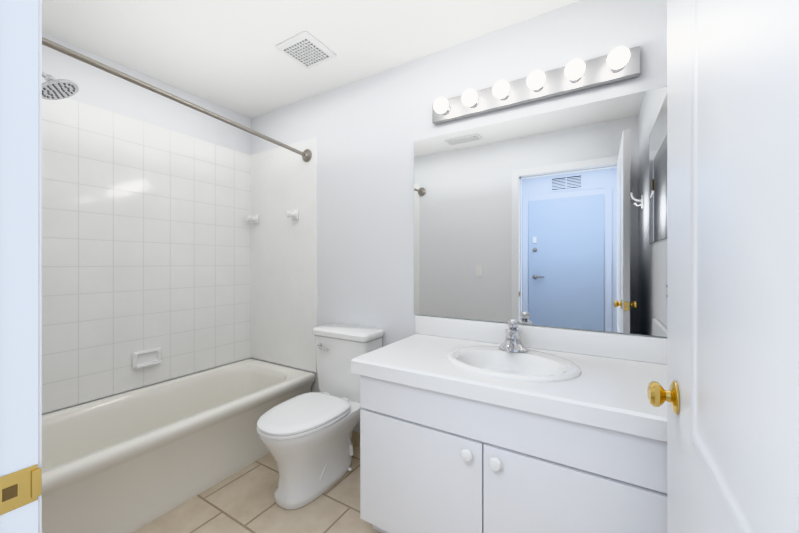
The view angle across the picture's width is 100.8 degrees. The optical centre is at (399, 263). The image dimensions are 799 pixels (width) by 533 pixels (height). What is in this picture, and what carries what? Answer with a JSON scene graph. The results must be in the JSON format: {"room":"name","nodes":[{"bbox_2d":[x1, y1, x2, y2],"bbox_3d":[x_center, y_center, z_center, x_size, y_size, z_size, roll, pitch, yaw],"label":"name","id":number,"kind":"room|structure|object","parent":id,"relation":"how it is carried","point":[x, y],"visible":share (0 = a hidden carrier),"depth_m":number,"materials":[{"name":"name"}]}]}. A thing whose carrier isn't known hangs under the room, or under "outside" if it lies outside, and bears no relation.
{"room":"bathroom","nodes":[
{"label":"bathroom","id":0,"kind":"room"},
{"bbox_2d":[42,72,78,99],"bbox_3d":[-1.535,-0.784,1.305,0.141,0.162,0.397,0,0,31],"label":"shower head","id":1,"kind":"object","parent":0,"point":[54,89],"visible":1,"depth_m":1.41},
{"bbox_2d":[42,32,250,414],"bbox_3d":[-1.691,0.000,2.078,0.100,2.400,1.820,0,0,31],"label":"wall","id":2,"kind":"structure","parent":0,"point":[100,88],"depth_m":2.09,"materials":[{"name":"white paint"}]},
{"bbox_2d":[42,98,250,413],"bbox_3d":[-1.640,-0.059,2.059,0.008,1.675,1.600,0,0,31],"label":"tile","id":3,"kind":"structure","parent":2,"relation":"attached to","point":[146,235],"depth_m":2.04,"materials":[{"name":"white tile"}]},
{"bbox_2d":[132,347,161,368],"bbox_3d":[-1.590,0.600,2.093,0.040,0.104,0.156,0,0,31],"label":"soap dish","id":4,"kind":"object","parent":3,"relation":"attached to","point":[146,358],"visible":0.98,"depth_m":2.09,"materials":[{"name":"white ceramic"}]},
{"bbox_2d":[132,446,380,532],"bbox_3d":[-0.830,1.230,0.744,2.950,0.060,3.220,0,0,31],"label":"floor","id":5,"kind":"structure","parent":0,"point":[242,501],"depth_m":1.60,"materials":[{"name":"tile"}]},
{"bbox_2d":[42,358,314,532],"bbox_3d":[-1.317,0.990,1.865,0.739,0.420,1.578,0,0,31],"label":"bathtub","id":6,"kind":"object","parent":5,"relation":"on","point":[131,461],"visible":0.81,"depth_m":1.73,"materials":[{"name":"white ceramic"}]},
{"bbox_2d":[257,323,383,509],"bbox_3d":[-0.419,0.804,1.833,0.520,0.792,0.721,0,0,31],"label":"toilet","id":7,"kind":"object","parent":5,"relation":"on","point":[305,438],"visible":0.88,"depth_m":1.75,"materials":[{"name":"white ceramic"}]},
{"bbox_2d":[351,315,666,532],"bbox_3d":[0.453,0.728,1.371,1.190,0.944,0.617,0,0,31],"label":"bathroom vanity","id":8,"kind":"object","parent":5,"relation":"on","point":[510,426],"visible":0.85,"depth_m":1.18,"materials":[{"name":"white laminate"}]},
{"bbox_2d":[42,0,580,118],"bbox_3d":[-0.830,-1.240,0.744,2.950,0.080,3.220,0,0,31],"label":"ceiling","id":9,"kind":"structure","parent":0,"point":[227,54],"depth_m":1.73,"materials":[{"name":"white paint"}]},
{"bbox_2d":[276,31,335,68],"bbox_3d":[-0.524,-1.191,1.866,0.240,0.016,0.240,0,0,31],"label":"ceiling vent","id":10,"kind":"object","parent":9,"relation":"in","point":[306,49],"visible":1,"depth_m":1.84,"materials":[{"name":"white plastic"}]},
{"bbox_2d":[251,0,666,432],"bbox_3d":[0.016,0.000,2.055,2.850,2.400,0.100,0,0,31],"label":"wall","id":11,"kind":"structure","parent":0,"point":[367,132],"depth_m":2.01,"materials":[{"name":"white paint"}]},
{"bbox_2d":[251,137,316,372],"bbox_3d":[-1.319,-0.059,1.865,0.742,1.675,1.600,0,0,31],"label":"tiled wall","id":12,"kind":"structure","parent":11,"relation":"attached to","point":[283,284],"depth_m":2.52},
{"bbox_2d":[42,37,311,161],"bbox_3d":[-1.026,-0.790,1.690,0.092,0.112,1.592,0,0,27],"label":"rail","id":13,"kind":"object","parent":12,"relation":"attached to","point":[306,154],"visible":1,"depth_m":1.52,"materials":[{"name":"silver metal"}]},
{"bbox_2d":[246,215,258,223],"bbox_3d":[-1.189,-0.358,2.662,0.072,0.072,0.083,0,0,31],"label":"towel hook","id":14,"kind":"object","parent":12,"relation":"attached to","point":[255,218],"depth_m":2.67,"materials":[{"name":"white ceramic"}]},
{"bbox_2d":[285,210,298,219],"bbox_3d":[-0.794,-0.358,2.425,0.072,0.072,0.083,0,0,31],"label":"towel hook","id":15,"kind":"object","parent":12,"relation":"attached to","point":[292,214],"depth_m":2.43,"materials":[{"name":"white ceramic"}]},
{"bbox_2d":[351,431,359,447],"bbox_3d":[-0.253,1.155,2.152,0.781,0.090,0.012,0,0,31],"label":"baseboard","id":16,"kind":"structure","parent":11,"relation":"attached to","point":[355,439],"depth_m":2.15,"materials":[{"name":"beige tile"}]},
{"bbox_2d":[432,46,639,124],"bbox_3d":[0.573,-0.845,1.585,0.950,0.120,0.128,0,0,31],"label":"light bar","id":17,"kind":"object","parent":11,"relation":"attached to","point":[620,63],"visible":0.98,"depth_m":1.54,"materials":[{"name":"grey metal"}]},
{"bbox_2d":[414,86,666,336],"bbox_3d":[0.603,-0.210,1.639,1.205,1.020,0.005,0,0,31],"label":"vanity mirror","id":18,"kind":"object","parent":11,"relation":"attached to","point":[556,218],"visible":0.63,"depth_m":1.56,"materials":[{"name":"clear glass"}]},
{"bbox_3d":[-0.908,0.000,0.615,2.750,2.400,0.120,0,0,31],"label":"wall","id":19,"kind":"structure","parent":0,"visible":0},
{"bbox_2d":[0,0,41,532],"bbox_3d":[-0.174,0.152,0.181,0.945,2.095,0.162,0,0,31],"label":"door frame","id":20,"kind":"structure","parent":19,"relation":"attached to","point":[20,266],"depth_m":0.43,"materials":[{"name":"white paint"}]},
{"bbox_2d":[647,0,798,532],"bbox_3d":[0.411,0.181,0.393,0.127,2.018,0.817,0,0,31],"label":"door","id":21,"kind":"structure","parent":19,"relation":"in","point":[730,395],"depth_m":0.37,"materials":[{"name":"white paint"}]}
]}

